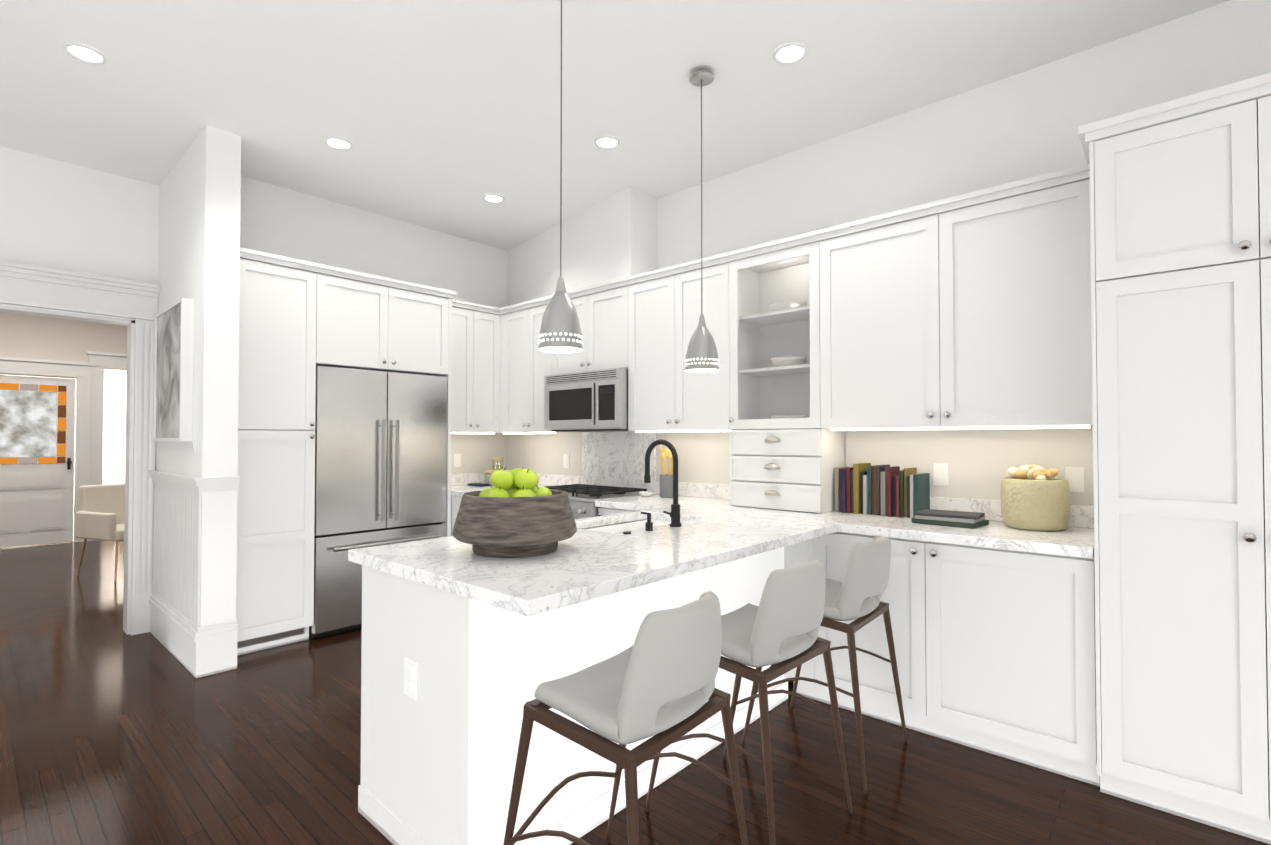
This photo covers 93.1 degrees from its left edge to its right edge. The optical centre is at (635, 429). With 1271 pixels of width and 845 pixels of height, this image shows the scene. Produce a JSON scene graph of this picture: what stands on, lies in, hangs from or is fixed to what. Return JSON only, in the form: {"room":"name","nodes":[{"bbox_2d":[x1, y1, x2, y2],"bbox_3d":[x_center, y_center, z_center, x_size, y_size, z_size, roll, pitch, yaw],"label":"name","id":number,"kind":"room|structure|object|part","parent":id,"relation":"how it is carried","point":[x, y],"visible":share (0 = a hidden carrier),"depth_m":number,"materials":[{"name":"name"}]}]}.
{"room":"kitchen","nodes":[
{"label":"kitchen","id":0,"kind":"room"},
{"bbox_2d":[0,312,126,540],"bbox_3d":[-7.536,-0.107,7.448,0.140,3.080,4.500,-1,-1,42],"label":"wall","id":1,"kind":"structure","parent":0,"point":[29,336],"depth_m":7.62,"materials":[{"name":"beige paint"}]},
{"bbox_2d":[0,351,126,547],"bbox_3d":[-7.086,0.210,7.839,0.120,2.460,2.350,-1,-1,42],"label":"door frame","id":2,"kind":"structure","parent":1,"relation":"attached to","point":[37,429],"depth_m":7.54,"materials":[{"name":"white wood"}]},
{"bbox_2d":[12,369,126,483],"bbox_3d":[-9.574,-0.077,9.271,0.150,3.080,4.500,-1,-1,42],"label":"wall","id":3,"kind":"structure","parent":0,"point":[114,427],"depth_m":10.10,"materials":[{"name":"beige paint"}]},
{"bbox_2d":[0,146,158,580],"bbox_3d":[-3.906,-0.170,3.639,0.150,3.080,6.860,-1,-1,42],"label":"wall","id":4,"kind":"structure","parent":0,"point":[59,215],"depth_m":3.88,"materials":[{"name":"white paint"}]},
{"bbox_2d":[0,261,159,634],"bbox_3d":[-4.751,0.171,2.618,0.245,2.365,4.221,-1,-1,42],"label":"door frame","id":5,"kind":"structure","parent":4,"relation":"attached to","point":[33,286],"depth_m":4.07,"materials":[{"name":"white wood"}]},
{"bbox_2d":[155,125,240,626],"bbox_3d":[-2.812,-0.167,3.834,1.220,3.080,0.170,-1,-1,42],"label":"wall pillar","id":6,"kind":"structure","parent":0,"point":[199,225],"depth_m":3.45,"materials":[{"name":"white paint"}]},
{"bbox_2d":[153,298,193,440],"bbox_3d":[-2.874,-0.343,3.738,0.740,0.830,0.059,-1,-1,42],"label":"framed art","id":7,"kind":"object","parent":6,"relation":"attached to","point":[173,373],"visible":1,"depth_m":3.63,"materials":[{"name":"white paper"}]},
{"bbox_2d":[148,470,239,677],"bbox_3d":[-2.798,0.823,3.776,1.233,1.100,0.217,-1,-1,42],"label":"trim","id":8,"kind":"structure","parent":6,"relation":"attached to","point":[188,642],"depth_m":3.54,"materials":[{"name":"white wood"}]},
{"bbox_2d":[192,435,196,454],"bbox_3d":[-2.541,0.089,3.466,0.070,0.115,0.009,-1,-1,42],"label":"electrical outlet plate","id":9,"kind":"object","parent":6,"relation":"attached to","point":[194,437],"depth_m":3.46,"materials":[{"name":"white plastic"}]},
{"bbox_2d":[240,175,506,307],"bbox_3d":[-2.031,-0.151,4.805,0.150,3.080,2.320,-1,-1,42],"label":"wall","id":10,"kind":"structure","parent":0,"point":[280,221],"depth_m":4.66,"materials":[{"name":"white paint"}]},
{"bbox_2d":[320,265,451,376],"bbox_3d":[-1.938,-0.738,4.449,0.464,0.623,0.960,-1,-1,42],"label":"upper cabinet","id":11,"kind":"object","parent":10,"relation":"attached to","point":[367,323],"depth_m":4.27,"materials":[{"name":"white wood"}]},
{"bbox_2d":[454,454,460,466],"bbox_3d":[-1.542,0.266,5.212,0.006,0.114,0.070,-1,-1,42],"label":"electrical outlet plate","id":12,"kind":"object","parent":10,"relation":"attached to","point":[457,457],"depth_m":5.21,"materials":[{"name":"white plastic"}]},
{"bbox_2d":[447,473,489,484],"bbox_3d":[-1.483,0.432,5.271,0.020,0.100,0.829,-1,-1,42],"label":"backsplash","id":13,"kind":"structure","parent":10,"relation":"attached to","point":[452,478],"depth_m":5.25,"materials":[{"name":"white stone"}]},
{"bbox_2d":[447,297,495,432],"bbox_3d":[-1.433,-0.505,5.055,0.404,1.057,0.540,-1,-1,42],"label":"upper cabinet","id":14,"kind":"object","parent":10,"relation":"attached to","point":[471,388],"depth_m":4.95,"materials":[{"name":"white wood"}]},
{"bbox_2d":[507,187,657,305],"bbox_3d":[-0.616,-1.364,4.922,1.830,0.650,0.290,-1,-1,42],"label":"soffit","id":15,"kind":"structure","parent":0,"point":[614,237],"depth_m":4.58,"materials":[{"name":"white paint"}]},
{"bbox_2d":[0,0,1229,250],"bbox_3d":[-3.848,-1.772,3.513,16.400,0.120,7.010,-1,-1,42],"label":"ceiling","id":16,"kind":"structure","parent":0,"point":[444,116],"depth_m":2.99,"materials":[{"name":"white paint"}]},
{"bbox_2d":[62,42,107,64],"bbox_3d":[-2.518,-1.719,2.757,0.155,0.009,0.155,-1,-1,33],"label":"recessed light","id":17,"kind":"object","parent":16,"relation":"in","point":[82,52],"depth_m":2.75,"materials":[{"name":"white"}]},
{"bbox_2d":[324,136,352,149],"bbox_3d":[-1.771,-1.705,3.592,0.155,0.009,0.155,-1,-1,36],"label":"recessed light","id":18,"kind":"object","parent":16,"relation":"in","point":[339,143],"depth_m":3.59,"materials":[{"name":"white plastic"}]},
{"bbox_2d":[483,194,504,202],"bbox_3d":[-1.038,-1.692,4.412,0.155,0.009,0.155,-1,-1,36],"label":"recessed light","id":19,"kind":"object","parent":16,"relation":"in","point":[493,198],"depth_m":4.41,"materials":[{"name":"white"}]},
{"bbox_2d":[538,0,582,352],"bbox_3d":[-0.275,-1.013,2.229,0.164,1.439,0.164,-1,-1,42],"label":"pendant light","id":20,"kind":"object","parent":16,"relation":"hanging from","point":[560,330],"visible":1,"depth_m":2.17,"materials":[{"name":"silver metal"}]},
{"bbox_2d":[594,135,619,148],"bbox_3d":[-0.168,-1.706,3.581,0.155,0.009,0.155,-1,-1,33],"label":"recessed light","id":21,"kind":"object","parent":16,"relation":"in","point":[606,141],"depth_m":3.58,"materials":[{"name":"white plastic"}]},
{"bbox_2d":[685,70,718,372],"bbox_3d":[0.318,-1.002,2.893,0.164,1.439,0.164,-1,-1,42],"label":"pendant light","id":22,"kind":"object","parent":16,"relation":"hanging from","point":[702,355],"visible":1,"depth_m":2.85,"materials":[{"name":"silver metal"}]},
{"bbox_2d":[773,42,807,64],"bbox_3d":[0.708,-1.719,2.757,0.155,0.009,0.155,0,-1,18],"label":"recessed light","id":23,"kind":"object","parent":16,"relation":"in","point":[790,53],"depth_m":2.75,"materials":[{"name":"white plastic"}]},
{"bbox_2d":[0,540,1270,844],"bbox_3d":[-3.848,1.417,3.460,16.400,0.100,7.010,-1,-1,42],"label":"floor","id":24,"kind":"structure","parent":0,"point":[112,732],"depth_m":2.41,"materials":[{"name":"brown wood"}]},
{"bbox_2d":[75,483,124,580],"bbox_3d":[-5.014,0.980,6.012,0.647,0.861,0.680,0,-1,22],"label":"chair","id":25,"kind":"object","parent":24,"relation":"on","point":[100,514],"visible":0.5,"depth_m":5.83,"materials":[{"name":"beige fabric"}]},
{"bbox_2d":[102,471,107,484],"bbox_3d":[-8.535,1.060,9.101,0.900,0.800,0.900,-1,-1,42],"label":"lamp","id":26,"kind":"object","parent":24,"relation":"on","point":[104,479],"depth_m":9.05,"materials":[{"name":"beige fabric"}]},
{"bbox_2d":[236,249,319,655],"bbox_3d":[-2.412,0.158,3.904,0.464,2.433,0.464,-1,-1,42],"label":"tall cabinet","id":27,"kind":"object","parent":24,"relation":"on","point":[279,299],"depth_m":3.76,"materials":[{"name":"white wood"}]},
{"bbox_2d":[309,366,446,638],"bbox_3d":[-1.909,0.485,4.404,0.513,1.795,0.944,-1,-1,42],"label":"fridge","id":28,"kind":"object","parent":24,"relation":"on","point":[380,457],"visible":0.77,"depth_m":4.17,"materials":[{"name":"grey metal"}]},
{"bbox_2d":[441,493,461,536],"bbox_3d":[-1.452,0.953,4.867,0.594,0.875,0.270,-1,-1,42],"label":"base cabinet","id":29,"kind":"object","parent":24,"relation":"on","point":[453,500],"depth_m":4.64,"materials":[{"name":"white wood"}]},
{"bbox_2d":[446,485,483,496],"bbox_3d":[-1.460,0.495,4.843,0.624,0.040,0.225,-1,-1,42],"label":"countertop","id":30,"kind":"structure","parent":29,"relation":"on","point":[450,488],"depth_m":4.68,"materials":[{"name":"white stone"}]},
{"bbox_2d":[460,485,556,488],"bbox_3d":[-1.020,0.498,5.020,1.044,0.040,0.624,-1,-1,42],"label":"countertop","id":31,"kind":"structure","parent":29,"relation":"on","point":[461,486],"depth_m":5.08,"materials":[{"name":"white stone"}]},
{"bbox_2d":[468,457,509,486],"bbox_3d":[-1.220,0.361,5.207,0.272,0.238,0.352,-1,-1,42],"label":"canisters","id":32,"kind":"object","parent":31,"relation":"on","point":[495,467],"visible":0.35,"depth_m":5.16,"materials":[{"name":"clear glass"}]},
{"bbox_2d":[358,517,787,844],"bbox_3d":[-0.105,0.916,2.597,0.680,0.875,1.859,-1,-1,42],"label":"kitchen island","id":33,"kind":"object","parent":24,"relation":"on","point":[447,681],"depth_m":1.91,"materials":[{"name":"white wood"}]},
{"bbox_2d":[348,505,839,616],"bbox_3d":[-0.040,0.456,2.499,1.032,0.040,1.826,-1,-1,42],"label":"countertop","id":34,"kind":"structure","parent":33,"relation":"on","point":[592,564],"depth_m":2.04,"materials":[{"name":"white stone"}]},
{"bbox_2d":[452,467,576,557],"bbox_3d":[-0.428,0.281,2.157,0.436,0.298,0.436,-1,-1,42],"label":"fruit bowl","id":35,"kind":"object","parent":34,"relation":"on","point":[516,513],"visible":1,"depth_m":2.01,"materials":[{"name":"brown wood"}]},
{"bbox_2d":[586,519,646,528],"bbox_3d":[-0.011,0.601,2.919,0.404,0.233,0.704,-1,-1,42],"label":"sink basin","id":36,"kind":"object","parent":34,"relation":"in","point":[622,523],"depth_m":3.05,"materials":[{"name":"white ceramic"}]},
{"bbox_2d":[623,439,681,533],"bbox_3d":[0.024,0.241,2.692,0.212,0.398,0.354,-1,-1,42],"label":"faucet","id":37,"kind":"object","parent":34,"relation":"on","point":[675,523],"depth_m":2.74,"materials":[{"name":"black metal"}]},
{"bbox_2d":[544,484,646,519],"bbox_3d":[-0.373,0.905,4.378,0.754,0.955,0.661,-1,-1,42],"label":"range","id":38,"kind":"object","parent":24,"relation":"on","point":[582,498],"visible":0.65,"depth_m":4.13,"materials":[{"name":"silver metal"}]},
{"bbox_2d":[598,509,631,516],"bbox_3d":[0.199,0.938,3.942,0.660,0.875,0.593,-1,-1,42],"label":"base cabinet","id":39,"kind":"object","parent":24,"relation":"on","point":[601,512],"depth_m":3.86,"materials":[{"name":"white wood"}]},
{"bbox_2d":[503,591,748,844],"bbox_3d":[-0.030,0.883,1.647,0.542,0.912,0.517,-1,-1,39],"label":"bar stool","id":40,"kind":"object","parent":24,"relation":"on","point":[657,679],"visible":1,"depth_m":1.47,"materials":[{"name":"grey"}]},
{"bbox_3d":[-0.031,1.026,1.646,0.539,0.626,0.517,-1,-1,39],"label":"frame","id":41,"kind":"part","parent":40,"relation":"part of","materials":[{"name":"brown wood"}]},
{"bbox_3d":[0.020,0.588,1.612,0.419,0.328,0.433,-1,-1,39],"label":"seat","id":42,"kind":"part","parent":40,"relation":"part of","materials":[{"name":"grey plastic"}]},
{"bbox_2d":[645,558,852,844],"bbox_3d":[0.393,0.891,2.120,0.542,0.912,0.517,-1,-1,44],"label":"bar stool","id":43,"kind":"object","parent":24,"relation":"on","point":[779,625],"visible":0.83,"depth_m":1.91,"materials":[{"name":"grey"}]},
{"bbox_3d":[0.440,0.596,2.081,0.419,0.328,0.433,-1,-1,44],"label":"seat","id":44,"kind":"part","parent":43,"relation":"part of","materials":[{"name":"grey"}]},
{"bbox_2d":[784,541,811,698],"bbox_3d":[1.034,0.926,3.196,0.219,0.875,0.593,-1,-1,42],"label":"base cabinet","id":45,"kind":"object","parent":24,"relation":"on","point":[795,555],"depth_m":3.01,"materials":[{"name":"white wood"}]},
{"bbox_2d":[741,535,907,794],"bbox_3d":[0.812,0.899,2.596,0.543,0.912,0.517,-1,-1,40],"label":"bar stool","id":46,"kind":"object","parent":24,"relation":"on","point":[858,590],"visible":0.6,"depth_m":2.37,"materials":[{"name":"grey"}]},
{"bbox_3d":[0.862,0.604,2.560,0.419,0.328,0.433,-1,-1,40],"label":"seat","id":47,"kind":"part","parent":46,"relation":"part of","materials":[{"name":"grey"}]},
{"bbox_2d":[808,533,907,727],"bbox_3d":[1.283,0.922,2.973,0.569,0.875,0.593,-1,-1,42],"label":"base cabinet","id":48,"kind":"object","parent":24,"relation":"on","point":[878,698],"depth_m":2.78,"materials":[{"name":"white wood"}]},
{"bbox_2d":[904,541,1091,783],"bbox_3d":[1.647,0.916,2.648,0.644,0.875,0.593,-1,-1,42],"label":"base cabinet","id":49,"kind":"object","parent":24,"relation":"on","point":[998,638],"depth_m":2.42,"materials":[{"name":"white wood"}]},
{"bbox_2d":[595,493,1087,560],"bbox_3d":[0.909,0.470,3.295,2.597,0.040,0.624,-1,-1,42],"label":"countertop","id":50,"kind":"structure","parent":49,"relation":"on","point":[1072,541],"depth_m":2.69,"materials":[{"name":"white stone"}]},
{"bbox_2d":[639,444,674,497],"bbox_3d":[0.147,0.281,4.164,0.258,0.364,0.107,0,-1,18],"label":"utensil crock","id":51,"kind":"object","parent":50,"relation":"on","point":[666,485],"visible":0.9,"depth_m":4.10,"materials":[{"name":"grey ceramic"}]},
{"bbox_2d":[728,425,847,512],"bbox_3d":[0.883,0.226,3.526,0.572,0.453,0.319,-1,-1,42],"label":"drawer unit","id":52,"kind":"object","parent":50,"relation":"on","point":[770,466],"depth_m":3.37,"materials":[{"name":"white wood"}]},
{"bbox_2d":[834,463,929,516],"bbox_3d":[1.300,0.315,3.209,0.445,0.265,0.189,-1,-1,42],"label":"books","id":53,"kind":"object","parent":50,"relation":"on","point":[868,488],"depth_m":3.15,"materials":[{"name":"multicoloured paper"}]},
{"bbox_2d":[902,503,988,528],"bbox_3d":[1.475,0.415,2.828,0.282,0.051,0.231,-1,-1,45],"label":"books","id":54,"kind":"object","parent":50,"relation":"on","point":[922,515],"depth_m":2.78,"materials":[{"name":"grey"}]},
{"bbox_2d":[1000,464,1069,530],"bbox_3d":[1.786,0.297,2.698,0.260,0.284,0.260,-1,-1,42],"label":"decorative basket","id":55,"kind":"object","parent":50,"relation":"on","point":[1034,497],"visible":1,"depth_m":2.60,"materials":[{"name":"beige ceramic"}]},
{"bbox_2d":[1084,77,1270,843],"bbox_3d":[2.214,0.130,2.126,0.907,2.430,0.634,-1,-1,42],"label":"tall cabinet","id":56,"kind":"object","parent":24,"relation":"on","point":[1102,317],"depth_m":2.04,"materials":[{"name":"white wood"}]},
{"bbox_2d":[658,0,1270,466],"bbox_3d":[1.587,-0.177,3.226,7.650,3.080,0.150,-1,-1,42],"label":"wall","id":57,"kind":"structure","parent":0,"point":[1016,128],"depth_m":3.05,"materials":[{"name":"white paint"}]},
{"bbox_2d":[508,295,587,432],"bbox_3d":[-0.753,-0.506,4.999,0.683,1.057,0.323,-1,-1,42],"label":"upper cabinet","id":58,"kind":"object","parent":57,"relation":"attached to","point":[528,366],"depth_m":4.89,"materials":[{"name":"white wood"}]},
{"bbox_2d":[563,454,569,467],"bbox_3d":[-0.578,0.263,5.035,0.070,0.114,0.009,-1,-1,42],"label":"electrical outlet plate","id":59,"kind":"object","parent":57,"relation":"attached to","point":[566,457],"depth_m":5.03,"materials":[{"name":"white plastic"}]},
{"bbox_2d":[556,277,627,374],"bbox_3d":[-0.243,-0.731,4.547,0.803,0.622,0.323,-1,-1,42],"label":"upper cabinet","id":60,"kind":"object","parent":57,"relation":"attached to","point":[602,308],"depth_m":4.34,"materials":[{"name":"white wood"}]},
{"bbox_2d":[544,368,627,431],"bbox_3d":[-0.281,-0.202,4.497,0.792,0.427,0.384,-1,-1,42],"label":"microwave","id":61,"kind":"object","parent":60,"relation":"attached to","point":[592,401],"visible":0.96,"depth_m":4.30,"materials":[{"name":"silver metal"}]},
{"bbox_2d":[620,249,767,432],"bbox_3d":[0.362,-0.522,4.002,0.938,1.057,0.323,-1,-1,42],"label":"upper cabinet","id":62,"kind":"object","parent":57,"relation":"attached to","point":[664,304],"depth_m":3.80,"materials":[{"name":"white wood"}]},
{"bbox_2d":[536,473,1087,528],"bbox_3d":[0.435,0.413,4.125,4.408,0.100,0.020,-1,-1,42],"label":"backsplash","id":63,"kind":"structure","parent":57,"relation":"attached to","point":[992,509],"depth_m":3.10,"materials":[{"name":"white stone"}]},
{"bbox_2d":[933,463,948,485],"bbox_3d":[1.576,0.232,3.109,0.070,0.114,0.009,-1,-1,42],"label":"electrical outlet plate","id":64,"kind":"object","parent":57,"relation":"attached to","point":[941,473],"depth_m":3.11,"materials":[{"name":"white plastic"}]},
{"bbox_2d":[804,165,1087,432],"bbox_3d":[1.514,-0.539,2.972,1.241,1.057,0.323,-1,-1,42],"label":"upper cabinet","id":65,"kind":"object","parent":57,"relation":"attached to","point":[965,311],"depth_m":2.79,"materials":[{"name":"white wood"}]},
{"bbox_2d":[1065,467,1083,491],"bbox_3d":[1.993,0.225,2.735,0.070,0.114,0.009,-1,-1,42],"label":"electrical outlet plate","id":66,"kind":"object","parent":57,"relation":"attached to","point":[1074,476],"depth_m":2.73,"materials":[{"name":"white plastic"}]}
]}

